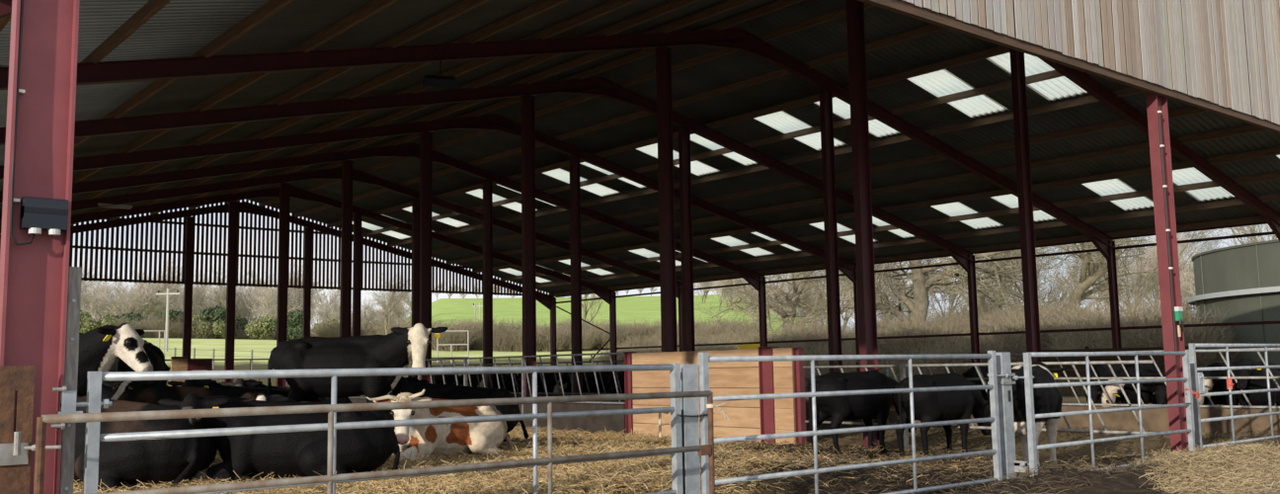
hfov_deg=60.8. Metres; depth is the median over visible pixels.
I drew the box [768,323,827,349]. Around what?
shrub
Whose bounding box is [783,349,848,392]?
shrub
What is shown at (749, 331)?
shrub
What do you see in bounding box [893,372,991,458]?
cow
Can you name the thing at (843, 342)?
shrub
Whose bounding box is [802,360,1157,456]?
barrier
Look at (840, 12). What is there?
purlin
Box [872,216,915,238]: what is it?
roof light
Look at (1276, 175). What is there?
purlin
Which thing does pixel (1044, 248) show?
oak tree
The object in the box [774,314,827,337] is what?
shrub
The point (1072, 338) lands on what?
shrub
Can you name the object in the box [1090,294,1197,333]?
shrub
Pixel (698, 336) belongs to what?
shrub
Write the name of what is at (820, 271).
tree
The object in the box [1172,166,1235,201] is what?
roof light
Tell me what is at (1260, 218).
purlin
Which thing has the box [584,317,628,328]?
shrub
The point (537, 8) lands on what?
purlin
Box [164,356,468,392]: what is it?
steel hurdle
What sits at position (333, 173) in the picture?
rafter
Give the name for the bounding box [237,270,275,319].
tree
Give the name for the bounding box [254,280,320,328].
tree
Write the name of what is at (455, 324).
shrub
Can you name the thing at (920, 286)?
oak tree
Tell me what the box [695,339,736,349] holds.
shrub
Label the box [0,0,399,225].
purlin
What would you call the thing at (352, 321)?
shrub
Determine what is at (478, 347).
shrub
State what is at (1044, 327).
shrub
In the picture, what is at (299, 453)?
cow
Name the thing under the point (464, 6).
purlin
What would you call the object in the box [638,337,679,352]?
shrub
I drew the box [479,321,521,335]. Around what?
shrub
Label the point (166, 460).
cow
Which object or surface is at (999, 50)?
purlin
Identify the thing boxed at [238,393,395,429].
cow
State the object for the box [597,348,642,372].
shrub
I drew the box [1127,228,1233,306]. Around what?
tree
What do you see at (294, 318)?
bush
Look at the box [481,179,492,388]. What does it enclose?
steel column
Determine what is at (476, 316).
shrub
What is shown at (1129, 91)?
purlin
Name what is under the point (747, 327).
shrub
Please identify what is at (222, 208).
rafter
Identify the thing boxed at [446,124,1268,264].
purlin
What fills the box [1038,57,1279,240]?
rafter
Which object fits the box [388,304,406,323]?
tree
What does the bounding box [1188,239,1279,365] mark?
tank
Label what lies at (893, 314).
shrub
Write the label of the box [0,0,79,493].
steel column
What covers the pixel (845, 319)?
tree
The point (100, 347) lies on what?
cow
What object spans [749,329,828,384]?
shrub
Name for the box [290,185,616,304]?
rafter
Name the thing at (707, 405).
rope
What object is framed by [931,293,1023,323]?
shrub
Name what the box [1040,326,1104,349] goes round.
shrub
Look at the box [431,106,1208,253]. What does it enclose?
purlin
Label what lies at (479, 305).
utility pole
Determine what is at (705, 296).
tree
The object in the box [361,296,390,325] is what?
tree
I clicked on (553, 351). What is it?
steel column
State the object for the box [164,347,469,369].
fence
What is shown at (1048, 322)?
shrub
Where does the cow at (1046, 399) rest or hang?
on the floor
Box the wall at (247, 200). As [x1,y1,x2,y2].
[0,199,551,295]
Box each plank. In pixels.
[0,365,61,493]
[59,266,81,493]
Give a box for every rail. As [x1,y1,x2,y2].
[556,231,1274,303]
[557,320,1279,351]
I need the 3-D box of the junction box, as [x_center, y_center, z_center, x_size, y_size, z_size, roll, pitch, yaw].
[-3.883,-1.325,7.125,0.324,2.663,0.151,4,-8,-40]
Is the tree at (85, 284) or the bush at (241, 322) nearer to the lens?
the bush at (241, 322)
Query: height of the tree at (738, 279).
11.220 m
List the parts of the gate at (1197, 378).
latch plate, under rail, rail, rail, rail, rail, rail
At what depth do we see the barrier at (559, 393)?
39.93 m
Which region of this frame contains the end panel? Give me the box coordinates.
[772,347,796,444]
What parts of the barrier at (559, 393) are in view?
barrier post, rail, rail, barrier post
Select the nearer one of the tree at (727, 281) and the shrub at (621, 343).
the shrub at (621, 343)
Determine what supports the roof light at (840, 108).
attached to the ceiling
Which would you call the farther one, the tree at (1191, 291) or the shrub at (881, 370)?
the tree at (1191, 291)
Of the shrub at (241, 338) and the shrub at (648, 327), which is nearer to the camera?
the shrub at (648, 327)
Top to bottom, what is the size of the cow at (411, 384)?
1.124 m
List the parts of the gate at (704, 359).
rail, rail, rail, rail, rail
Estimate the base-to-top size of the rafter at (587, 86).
5.106 m
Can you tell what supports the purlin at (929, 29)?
attached to the rafter at (504, 124)
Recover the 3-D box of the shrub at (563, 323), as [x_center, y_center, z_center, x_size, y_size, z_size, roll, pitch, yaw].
[-6.024,7.988,103.801,6.687,3.423,6.499,4,-8,-40]
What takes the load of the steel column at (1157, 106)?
on the floor
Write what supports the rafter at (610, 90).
on the steel column at (688, 345)
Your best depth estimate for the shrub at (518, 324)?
102.62 m
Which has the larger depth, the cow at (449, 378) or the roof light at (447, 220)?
the roof light at (447, 220)
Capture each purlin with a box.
[0,0,170,146]
[0,0,294,191]
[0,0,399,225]
[0,14,11,31]
[70,0,568,226]
[78,0,489,200]
[108,0,638,221]
[150,0,700,215]
[189,0,755,209]
[226,0,804,204]
[259,1,874,206]
[293,23,946,217]
[326,45,1009,227]
[361,70,1081,237]
[389,86,1145,246]
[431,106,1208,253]
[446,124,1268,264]
[474,147,1279,272]
[500,171,1279,281]
[536,193,1279,287]
[551,215,1265,296]
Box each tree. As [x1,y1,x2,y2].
[80,257,104,313]
[80,272,118,315]
[80,274,130,321]
[80,281,103,310]
[82,281,112,321]
[92,255,183,322]
[92,282,136,319]
[98,268,182,317]
[120,276,163,323]
[128,269,206,320]
[153,269,202,322]
[162,270,226,318]
[173,271,214,316]
[192,271,248,319]
[197,277,215,315]
[199,267,265,326]
[203,286,259,318]
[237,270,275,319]
[237,275,269,321]
[243,272,299,319]
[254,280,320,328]
[272,265,323,319]
[274,259,323,319]
[275,274,328,312]
[301,276,352,326]
[311,296,339,322]
[318,302,352,322]
[329,296,363,317]
[334,303,370,325]
[360,299,382,327]
[360,303,389,325]
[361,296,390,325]
[370,273,411,334]
[370,284,411,322]
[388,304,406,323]
[396,288,411,315]
[558,291,621,325]
[693,262,892,338]
[694,281,714,303]
[699,280,719,303]
[709,278,738,310]
[710,281,728,306]
[722,278,741,310]
[725,279,747,311]
[735,283,777,329]
[755,272,821,319]
[781,269,926,324]
[785,242,1091,329]
[785,270,849,324]
[823,267,878,331]
[839,261,911,318]
[848,262,905,301]
[877,280,913,323]
[882,243,1095,318]
[882,261,913,318]
[902,253,990,318]
[955,284,1005,310]
[975,236,1183,317]
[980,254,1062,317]
[1037,255,1080,310]
[1051,252,1121,309]
[1075,236,1152,314]
[1086,259,1140,314]
[1105,235,1194,311]
[1116,232,1199,312]
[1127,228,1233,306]
[1151,242,1224,310]
[1179,248,1206,309]
[1185,224,1277,248]
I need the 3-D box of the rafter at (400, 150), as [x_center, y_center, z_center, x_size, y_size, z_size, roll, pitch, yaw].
[-16.099,-2.069,36.403,18.885,5.106,0.180,4,-8,-40]
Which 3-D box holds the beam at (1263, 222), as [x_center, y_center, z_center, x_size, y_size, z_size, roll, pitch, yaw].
[10.151,0.763,50.180,0.130,0.200,48.100,4,-8,-40]
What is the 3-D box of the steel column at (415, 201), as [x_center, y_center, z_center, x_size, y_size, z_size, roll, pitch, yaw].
[-10.008,2.558,48.819,0.470,9.498,0.260,4,-8,-40]
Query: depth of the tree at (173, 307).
184.92 m
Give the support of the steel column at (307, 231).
on the floor
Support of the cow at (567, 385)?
on the floor
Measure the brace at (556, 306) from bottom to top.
1.985 m
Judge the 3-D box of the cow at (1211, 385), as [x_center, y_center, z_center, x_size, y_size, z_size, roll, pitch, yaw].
[12.750,3.299,23.806,2.647,1.571,0.898,3,-8,-34]
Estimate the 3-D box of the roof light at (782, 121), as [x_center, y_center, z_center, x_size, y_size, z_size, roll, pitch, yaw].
[5.184,-3.833,35.785,3.441,0.826,1.310,4,-8,-40]
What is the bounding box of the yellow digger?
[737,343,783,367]
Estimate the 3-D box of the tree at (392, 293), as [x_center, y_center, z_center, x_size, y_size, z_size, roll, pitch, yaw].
[-25.853,6.288,115.076,6.335,7.981,7.122,0,-6,-5]
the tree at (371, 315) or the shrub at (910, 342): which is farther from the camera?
the tree at (371, 315)
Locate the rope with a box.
[706,402,729,419]
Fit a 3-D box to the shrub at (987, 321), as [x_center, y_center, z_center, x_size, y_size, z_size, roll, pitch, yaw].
[20.382,4.772,61.656,5.649,3.218,5.854,3,-7,-30]
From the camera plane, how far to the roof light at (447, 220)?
54.60 m
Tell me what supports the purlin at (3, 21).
attached to the rafter at (486, 121)
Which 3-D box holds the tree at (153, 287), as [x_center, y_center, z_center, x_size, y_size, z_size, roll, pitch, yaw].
[-78.172,9.604,171.422,9.993,13.389,11.424,-6,-8,36]
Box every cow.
[74,395,217,491]
[77,322,153,397]
[100,384,137,401]
[101,341,169,388]
[110,380,268,404]
[158,393,399,483]
[167,379,320,401]
[218,378,352,403]
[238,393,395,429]
[267,322,447,402]
[366,389,515,464]
[389,376,528,442]
[407,374,459,385]
[449,373,482,386]
[477,373,521,394]
[503,372,540,392]
[537,372,567,392]
[552,379,571,393]
[558,371,617,395]
[601,371,625,393]
[806,370,916,457]
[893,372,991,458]
[961,365,988,404]
[986,361,1065,469]
[1078,364,1133,406]
[1097,363,1163,406]
[1142,364,1204,404]
[1199,362,1259,408]
[1223,358,1279,408]
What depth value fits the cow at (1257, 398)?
22.39 m
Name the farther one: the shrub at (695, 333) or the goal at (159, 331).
the shrub at (695, 333)
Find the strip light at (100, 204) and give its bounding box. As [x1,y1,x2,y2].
[97,190,132,209]
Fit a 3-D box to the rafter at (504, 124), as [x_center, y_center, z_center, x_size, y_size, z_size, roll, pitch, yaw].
[2.514,-1.495,44.107,19.595,5.189,0.180,4,-8,-40]
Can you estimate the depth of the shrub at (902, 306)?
73.66 m
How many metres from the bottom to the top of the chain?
0.042 m
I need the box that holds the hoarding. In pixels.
[169,356,187,386]
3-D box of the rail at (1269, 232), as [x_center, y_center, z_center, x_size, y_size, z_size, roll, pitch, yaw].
[10.099,1.203,50.147,0.060,0.100,48.000,4,-8,-40]
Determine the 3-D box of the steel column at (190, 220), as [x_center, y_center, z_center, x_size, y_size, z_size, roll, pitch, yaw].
[-22.395,3.304,54.061,0.470,9.697,0.260,4,-8,-40]
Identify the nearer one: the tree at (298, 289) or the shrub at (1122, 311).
the shrub at (1122, 311)
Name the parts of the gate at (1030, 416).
rail, rail, rail, rail, rail, latch plate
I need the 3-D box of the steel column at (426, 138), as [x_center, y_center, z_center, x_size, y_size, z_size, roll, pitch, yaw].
[-7.020,0.996,35.778,0.470,9.674,0.260,4,-8,-40]
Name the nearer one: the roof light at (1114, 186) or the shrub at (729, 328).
the roof light at (1114, 186)
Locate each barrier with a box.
[348,351,625,434]
[412,360,625,404]
[779,347,1279,438]
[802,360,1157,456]
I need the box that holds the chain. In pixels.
[676,412,714,417]
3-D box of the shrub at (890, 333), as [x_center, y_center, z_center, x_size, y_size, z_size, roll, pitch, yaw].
[14.361,5.965,64.250,4.605,2.388,4.444,-3,-7,16]
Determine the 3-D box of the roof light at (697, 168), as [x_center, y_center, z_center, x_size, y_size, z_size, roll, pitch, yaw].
[1.341,-3.259,40.356,3.441,0.826,1.310,4,-8,-40]
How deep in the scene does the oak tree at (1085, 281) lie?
76.15 m
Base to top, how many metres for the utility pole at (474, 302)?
5.030 m
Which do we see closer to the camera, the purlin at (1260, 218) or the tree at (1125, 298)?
the purlin at (1260, 218)
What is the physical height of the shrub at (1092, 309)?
2.793 m
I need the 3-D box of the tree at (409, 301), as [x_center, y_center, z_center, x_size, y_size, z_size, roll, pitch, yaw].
[-45.966,11.359,219.997,7.346,8.617,5.772,-3,-7,18]
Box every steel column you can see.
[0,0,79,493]
[181,216,195,358]
[224,200,238,382]
[275,181,290,386]
[302,227,312,337]
[339,160,353,336]
[352,214,362,397]
[410,198,419,378]
[419,131,433,383]
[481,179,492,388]
[521,94,536,397]
[550,298,557,365]
[568,156,582,393]
[609,291,617,364]
[655,45,677,352]
[677,126,695,351]
[678,284,683,351]
[758,276,767,346]
[818,88,842,372]
[845,0,885,447]
[853,266,860,371]
[966,254,980,367]
[1009,48,1041,362]
[1107,240,1121,403]
[1145,90,1188,452]
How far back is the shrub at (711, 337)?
84.13 m
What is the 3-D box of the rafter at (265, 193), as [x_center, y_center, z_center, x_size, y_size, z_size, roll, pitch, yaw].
[-23.787,-0.921,45.546,18.885,5.106,0.180,4,-8,-40]
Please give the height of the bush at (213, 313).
5.054 m
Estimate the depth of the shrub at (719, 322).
98.38 m
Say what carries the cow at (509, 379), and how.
on the floor
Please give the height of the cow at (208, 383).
0.980 m
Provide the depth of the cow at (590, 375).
40.46 m
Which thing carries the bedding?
on the floor
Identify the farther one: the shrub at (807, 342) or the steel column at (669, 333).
the shrub at (807, 342)
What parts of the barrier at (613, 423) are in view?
barrier post, rail, rail, barrier post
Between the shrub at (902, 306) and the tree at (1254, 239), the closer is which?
the shrub at (902, 306)
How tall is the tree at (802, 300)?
10.297 m
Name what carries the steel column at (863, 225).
on the floor
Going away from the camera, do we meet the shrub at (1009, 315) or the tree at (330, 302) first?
the shrub at (1009, 315)
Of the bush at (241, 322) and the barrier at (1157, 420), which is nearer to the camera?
the barrier at (1157, 420)
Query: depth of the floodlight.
22.64 m
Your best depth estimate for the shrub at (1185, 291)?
54.92 m
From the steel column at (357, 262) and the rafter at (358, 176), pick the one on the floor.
the steel column at (357, 262)
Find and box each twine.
[1185,388,1199,399]
[1226,376,1233,389]
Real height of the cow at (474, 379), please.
1.627 m
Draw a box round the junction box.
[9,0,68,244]
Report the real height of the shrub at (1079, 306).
3.710 m
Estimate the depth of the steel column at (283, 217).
45.05 m
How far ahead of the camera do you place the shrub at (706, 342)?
74.25 m
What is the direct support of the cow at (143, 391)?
on the floor
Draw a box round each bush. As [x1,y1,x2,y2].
[79,310,118,332]
[101,314,119,322]
[118,312,146,326]
[158,308,183,338]
[191,314,225,338]
[197,305,226,338]
[235,316,248,339]
[244,314,276,339]
[270,322,292,339]
[287,309,303,339]
[312,316,339,335]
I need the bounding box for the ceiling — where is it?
[0,0,1279,293]
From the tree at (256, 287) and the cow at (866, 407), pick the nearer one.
the cow at (866, 407)
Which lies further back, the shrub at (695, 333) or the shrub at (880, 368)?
the shrub at (695, 333)
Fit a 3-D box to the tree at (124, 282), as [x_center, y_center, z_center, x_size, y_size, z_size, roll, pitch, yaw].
[-97.144,12.318,203.332,9.032,12.302,10.325,0,-6,-7]
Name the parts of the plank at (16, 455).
hook plate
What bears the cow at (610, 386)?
on the floor
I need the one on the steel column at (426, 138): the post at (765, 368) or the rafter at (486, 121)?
the rafter at (486, 121)
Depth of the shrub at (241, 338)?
129.44 m
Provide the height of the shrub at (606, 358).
2.144 m
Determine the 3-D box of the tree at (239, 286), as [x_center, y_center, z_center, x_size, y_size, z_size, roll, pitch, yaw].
[-74.125,11.774,198.480,9.112,12.843,11.599,-2,-6,10]
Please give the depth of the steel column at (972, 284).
45.19 m
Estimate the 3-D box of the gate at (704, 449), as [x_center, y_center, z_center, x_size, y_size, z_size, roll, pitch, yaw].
[-1.468,1.783,8.279,5.590,1.233,0.058,4,-8,-40]
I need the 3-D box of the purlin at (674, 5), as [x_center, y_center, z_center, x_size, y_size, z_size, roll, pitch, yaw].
[-8.528,-3.946,35.130,0.080,0.200,48.200,4,-8,-40]
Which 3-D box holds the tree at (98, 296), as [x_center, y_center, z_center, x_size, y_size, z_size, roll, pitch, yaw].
[-87.098,10.116,177.155,8.525,13.185,10.852,-1,-6,-2]
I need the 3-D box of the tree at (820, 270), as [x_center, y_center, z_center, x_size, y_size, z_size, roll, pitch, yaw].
[16.206,0.420,91.799,11.918,16.913,12.784,-6,-8,39]
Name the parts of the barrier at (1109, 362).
barrier post, rail, rail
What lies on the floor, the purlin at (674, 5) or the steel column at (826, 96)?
the steel column at (826, 96)
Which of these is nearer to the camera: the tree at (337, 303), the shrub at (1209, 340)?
the shrub at (1209, 340)
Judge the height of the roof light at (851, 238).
0.826 m
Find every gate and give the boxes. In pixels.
[33,390,715,493]
[55,363,683,493]
[698,350,1009,493]
[1012,350,1196,476]
[1188,343,1279,450]
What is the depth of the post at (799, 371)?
22.81 m
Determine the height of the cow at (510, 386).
1.627 m
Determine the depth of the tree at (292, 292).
192.41 m
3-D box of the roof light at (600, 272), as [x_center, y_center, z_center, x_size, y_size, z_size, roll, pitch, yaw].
[-3.054,1.055,59.745,3.441,0.826,1.310,4,-8,-40]
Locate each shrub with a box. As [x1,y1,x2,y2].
[96,316,144,335]
[131,316,182,338]
[134,311,193,338]
[175,317,219,338]
[216,324,255,339]
[236,321,276,339]
[310,318,365,337]
[321,320,368,336]
[351,318,398,335]
[372,318,411,334]
[396,316,444,326]
[431,316,480,349]
[431,321,479,350]
[443,317,477,329]
[448,322,479,349]
[454,316,504,333]
[460,315,520,350]
[478,323,522,351]
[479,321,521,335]
[503,318,548,332]
[506,326,550,351]
[536,322,570,351]
[547,316,602,348]
[559,326,601,351]
[561,321,602,348]
[582,320,640,350]
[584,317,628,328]
[593,342,639,364]
[596,324,640,347]
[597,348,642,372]
[616,342,641,352]
[617,320,646,334]
[619,335,658,351]
[620,317,660,344]
[624,333,661,352]
[636,347,660,352]
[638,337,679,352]
[645,326,679,348]
[676,321,707,332]
[677,335,711,350]
[694,314,730,331]
[694,321,740,338]
[694,324,724,342]
[694,336,737,350]
[695,327,732,347]
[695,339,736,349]
[708,317,749,328]
[712,322,759,338]
[712,328,746,349]
[720,317,774,335]
[720,337,751,349]
[722,326,757,338]
[724,328,759,345]
[732,330,758,341]
[749,314,845,345]
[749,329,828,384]
[752,326,804,346]
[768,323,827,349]
[770,312,879,355]
[772,341,817,365]
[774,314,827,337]
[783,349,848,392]
[796,321,855,352]
[803,339,880,371]
[804,342,905,381]
[814,344,900,377]
[822,321,905,368]
[841,309,909,338]
[846,311,906,331]
[851,332,899,364]
[876,306,934,334]
[877,301,980,368]
[879,313,988,373]
[879,314,946,333]
[888,342,968,377]
[918,339,987,375]
[919,328,1007,374]
[923,304,998,330]
[927,308,966,323]
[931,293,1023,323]
[946,310,1002,345]
[946,317,1060,367]
[955,307,1024,350]
[959,302,1071,351]
[979,300,1046,315]
[984,301,1065,325]
[990,298,1104,349]
[994,310,1086,359]
[1006,293,1126,349]
[1018,293,1108,320]
[1040,314,1143,349]
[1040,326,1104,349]
[1041,292,1193,348]
[1041,309,1109,339]
[1048,319,1141,348]
[1054,341,1111,396]
[1066,311,1138,341]
[1078,321,1194,348]
[1082,316,1206,348]
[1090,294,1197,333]
[1090,308,1212,348]
[1106,303,1242,367]
[1124,313,1203,343]
[1124,332,1216,366]
[1125,291,1198,331]
[1128,322,1233,367]
[1146,304,1198,332]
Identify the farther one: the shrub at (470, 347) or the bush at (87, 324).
the bush at (87, 324)
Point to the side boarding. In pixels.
(1080, 368)
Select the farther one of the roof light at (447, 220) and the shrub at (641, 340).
the shrub at (641, 340)
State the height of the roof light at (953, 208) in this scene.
0.826 m
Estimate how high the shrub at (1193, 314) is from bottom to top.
2.691 m
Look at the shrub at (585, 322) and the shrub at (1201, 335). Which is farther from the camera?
the shrub at (585, 322)
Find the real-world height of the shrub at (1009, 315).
3.495 m
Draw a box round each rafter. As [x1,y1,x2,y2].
[0,0,11,17]
[0,28,741,89]
[0,77,602,145]
[0,113,496,179]
[0,143,413,203]
[0,166,341,220]
[0,185,291,233]
[0,201,244,243]
[244,201,555,310]
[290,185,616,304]
[352,167,681,298]
[411,143,765,291]
[495,113,856,282]
[600,77,974,272]
[738,28,1115,259]
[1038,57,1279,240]
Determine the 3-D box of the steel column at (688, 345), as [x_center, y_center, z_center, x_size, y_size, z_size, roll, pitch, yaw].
[1.523,0.837,35.106,0.470,9.500,0.260,4,-8,-40]
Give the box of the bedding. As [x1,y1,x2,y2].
[73,422,1136,493]
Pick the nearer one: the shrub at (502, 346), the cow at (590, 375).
the cow at (590, 375)
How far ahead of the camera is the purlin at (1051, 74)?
35.78 m
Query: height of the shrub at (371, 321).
3.565 m
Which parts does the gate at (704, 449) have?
rail, rail, latch plate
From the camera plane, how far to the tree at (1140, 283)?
96.78 m
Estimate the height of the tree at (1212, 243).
11.287 m
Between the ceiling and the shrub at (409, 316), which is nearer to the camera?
the ceiling
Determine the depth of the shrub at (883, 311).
70.96 m
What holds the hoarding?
on the floor
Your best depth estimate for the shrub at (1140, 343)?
49.53 m
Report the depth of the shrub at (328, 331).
129.22 m
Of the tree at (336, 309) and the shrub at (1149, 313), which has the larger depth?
the tree at (336, 309)
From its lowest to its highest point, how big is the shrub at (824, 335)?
3.800 m
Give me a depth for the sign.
50.76 m
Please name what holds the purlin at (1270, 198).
attached to the rafter at (504, 124)
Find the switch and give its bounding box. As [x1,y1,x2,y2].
[1173,306,1183,336]
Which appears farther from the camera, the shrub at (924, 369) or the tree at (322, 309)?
the tree at (322, 309)
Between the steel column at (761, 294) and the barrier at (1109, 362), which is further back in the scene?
the steel column at (761, 294)
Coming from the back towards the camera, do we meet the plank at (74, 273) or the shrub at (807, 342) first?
the shrub at (807, 342)
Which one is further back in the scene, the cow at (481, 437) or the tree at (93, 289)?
the tree at (93, 289)
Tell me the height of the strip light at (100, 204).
0.721 m
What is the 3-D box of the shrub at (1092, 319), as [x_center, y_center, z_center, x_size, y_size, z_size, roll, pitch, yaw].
[22.659,4.618,52.643,5.714,2.759,5.248,-5,-8,34]
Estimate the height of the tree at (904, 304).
7.806 m
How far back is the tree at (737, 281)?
237.21 m
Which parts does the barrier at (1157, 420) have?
barrier post, rail, rail, rail, barrier post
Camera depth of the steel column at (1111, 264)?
40.62 m
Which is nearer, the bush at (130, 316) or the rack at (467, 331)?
the rack at (467, 331)
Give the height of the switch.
0.470 m
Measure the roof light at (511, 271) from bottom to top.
0.826 m
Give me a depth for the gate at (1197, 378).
18.01 m
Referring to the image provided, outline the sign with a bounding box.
[187,358,212,370]
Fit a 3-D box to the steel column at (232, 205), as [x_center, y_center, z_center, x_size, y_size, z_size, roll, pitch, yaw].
[-18.551,2.717,49.491,0.470,9.672,0.260,4,-8,-40]
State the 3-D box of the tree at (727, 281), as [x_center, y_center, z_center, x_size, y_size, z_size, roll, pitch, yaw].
[17.696,8.600,235.628,8.674,11.002,6.814,-4,-7,26]
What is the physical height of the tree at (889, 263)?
16.709 m
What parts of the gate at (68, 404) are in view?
rail, rail, rail, rail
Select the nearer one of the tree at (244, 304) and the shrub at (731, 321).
the shrub at (731, 321)
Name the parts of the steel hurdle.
rail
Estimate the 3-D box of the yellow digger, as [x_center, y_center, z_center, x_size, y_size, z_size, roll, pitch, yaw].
[6.224,6.955,61.289,3.758,3.140,1.500,-1,-6,0]
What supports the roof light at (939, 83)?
attached to the ceiling
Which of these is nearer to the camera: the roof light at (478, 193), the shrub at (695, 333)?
the roof light at (478, 193)
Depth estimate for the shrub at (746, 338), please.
81.90 m
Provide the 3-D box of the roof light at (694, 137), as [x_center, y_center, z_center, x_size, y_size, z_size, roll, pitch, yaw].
[2.958,-3.500,38.432,3.441,0.826,1.262,4,-8,-40]
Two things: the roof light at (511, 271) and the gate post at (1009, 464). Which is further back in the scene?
the roof light at (511, 271)
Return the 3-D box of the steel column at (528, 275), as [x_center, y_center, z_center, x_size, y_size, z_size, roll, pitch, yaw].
[-3.176,0.412,31.208,0.470,9.652,0.260,4,-8,-40]
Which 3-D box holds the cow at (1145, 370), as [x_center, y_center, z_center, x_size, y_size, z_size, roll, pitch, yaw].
[11.526,3.465,25.112,2.647,1.571,0.898,2,-7,-28]
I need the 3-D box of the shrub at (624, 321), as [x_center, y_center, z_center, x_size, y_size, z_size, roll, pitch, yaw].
[-1.377,8.481,106.899,5.856,2.717,6.025,-6,-8,39]
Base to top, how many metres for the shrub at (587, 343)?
2.262 m
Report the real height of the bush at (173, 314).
4.450 m
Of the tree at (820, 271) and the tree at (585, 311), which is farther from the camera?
the tree at (585, 311)
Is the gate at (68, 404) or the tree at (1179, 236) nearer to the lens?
the gate at (68, 404)
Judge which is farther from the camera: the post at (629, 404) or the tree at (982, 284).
the tree at (982, 284)
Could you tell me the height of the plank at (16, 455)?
1.680 m
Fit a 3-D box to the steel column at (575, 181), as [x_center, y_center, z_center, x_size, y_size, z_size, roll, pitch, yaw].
[-2.321,1.393,39.679,0.470,9.464,0.260,4,-8,-40]
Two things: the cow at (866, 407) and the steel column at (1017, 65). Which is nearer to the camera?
the cow at (866, 407)
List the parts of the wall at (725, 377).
backing rail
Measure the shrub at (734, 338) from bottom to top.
2.091 m
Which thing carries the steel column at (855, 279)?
on the floor
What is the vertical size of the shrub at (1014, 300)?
3.188 m
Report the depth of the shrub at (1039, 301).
63.21 m
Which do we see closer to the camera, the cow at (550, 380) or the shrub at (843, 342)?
the cow at (550, 380)
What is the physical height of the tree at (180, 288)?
14.988 m
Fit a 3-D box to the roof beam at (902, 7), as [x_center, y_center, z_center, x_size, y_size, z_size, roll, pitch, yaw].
[10.731,-2.379,19.462,38.414,0.250,0.086,4,-8,-40]
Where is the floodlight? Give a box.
[422,60,458,87]
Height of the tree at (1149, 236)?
12.080 m
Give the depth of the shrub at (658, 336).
98.55 m
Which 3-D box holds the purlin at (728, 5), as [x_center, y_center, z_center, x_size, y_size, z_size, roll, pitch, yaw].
[-7.115,-4.259,36.358,0.080,0.200,48.200,4,-8,-40]
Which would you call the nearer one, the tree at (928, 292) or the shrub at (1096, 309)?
the shrub at (1096, 309)
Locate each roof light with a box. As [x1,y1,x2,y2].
[352,221,411,239]
[401,206,471,228]
[466,188,538,212]
[497,184,556,206]
[499,267,551,283]
[542,167,620,196]
[559,258,616,275]
[579,161,646,188]
[629,247,681,266]
[636,143,721,176]
[690,133,757,165]
[710,236,776,256]
[750,232,801,251]
[754,110,848,151]
[810,222,879,243]
[813,96,900,138]
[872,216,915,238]
[907,69,1009,118]
[931,201,1005,230]
[986,52,1088,101]
[990,194,1056,222]
[1081,178,1153,211]
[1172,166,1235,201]
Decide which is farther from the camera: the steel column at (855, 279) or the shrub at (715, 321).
the shrub at (715, 321)
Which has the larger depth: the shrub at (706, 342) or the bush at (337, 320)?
the bush at (337, 320)
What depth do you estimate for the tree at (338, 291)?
230.03 m
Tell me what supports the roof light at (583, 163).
attached to the ceiling
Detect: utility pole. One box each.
[156,288,180,351]
[472,302,482,320]
[474,302,476,321]
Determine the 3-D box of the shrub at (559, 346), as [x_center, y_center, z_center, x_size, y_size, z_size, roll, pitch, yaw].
[-7.984,8.128,98.299,5.336,2.611,5.389,-2,-6,12]
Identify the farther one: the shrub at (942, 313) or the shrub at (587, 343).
the shrub at (587, 343)
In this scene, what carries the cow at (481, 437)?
on the floor
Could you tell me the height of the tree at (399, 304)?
10.555 m
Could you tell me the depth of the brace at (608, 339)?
64.42 m
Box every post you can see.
[623,351,636,434]
[680,363,700,493]
[757,346,780,444]
[792,347,806,444]
[987,352,1029,479]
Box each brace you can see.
[556,306,609,333]
[588,338,610,361]
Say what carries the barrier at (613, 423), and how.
on the floor
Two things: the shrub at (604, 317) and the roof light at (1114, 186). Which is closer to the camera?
the roof light at (1114, 186)
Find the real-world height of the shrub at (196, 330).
3.135 m
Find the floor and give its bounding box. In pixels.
[76,396,1279,493]
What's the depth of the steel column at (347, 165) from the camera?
40.49 m
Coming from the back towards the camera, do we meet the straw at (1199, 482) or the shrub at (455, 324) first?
the shrub at (455, 324)
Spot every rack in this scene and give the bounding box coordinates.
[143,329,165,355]
[436,329,469,364]
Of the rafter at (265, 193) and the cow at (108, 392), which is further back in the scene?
the rafter at (265, 193)
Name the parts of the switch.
handle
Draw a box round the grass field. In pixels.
[142,294,1085,399]
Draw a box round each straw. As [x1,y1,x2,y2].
[499,433,1264,493]
[1119,438,1279,493]
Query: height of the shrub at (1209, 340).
3.585 m
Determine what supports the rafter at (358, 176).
on the steel column at (415, 201)
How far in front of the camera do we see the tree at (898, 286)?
106.40 m
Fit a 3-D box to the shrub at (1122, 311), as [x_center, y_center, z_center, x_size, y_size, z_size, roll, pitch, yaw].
[23.320,4.463,54.396,4.904,2.738,4.733,-2,-6,13]
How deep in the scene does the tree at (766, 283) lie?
149.24 m
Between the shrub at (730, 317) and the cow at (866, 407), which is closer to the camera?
the cow at (866, 407)
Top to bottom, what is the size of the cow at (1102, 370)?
1.571 m
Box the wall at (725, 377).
[632,348,760,442]
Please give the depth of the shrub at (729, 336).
87.59 m

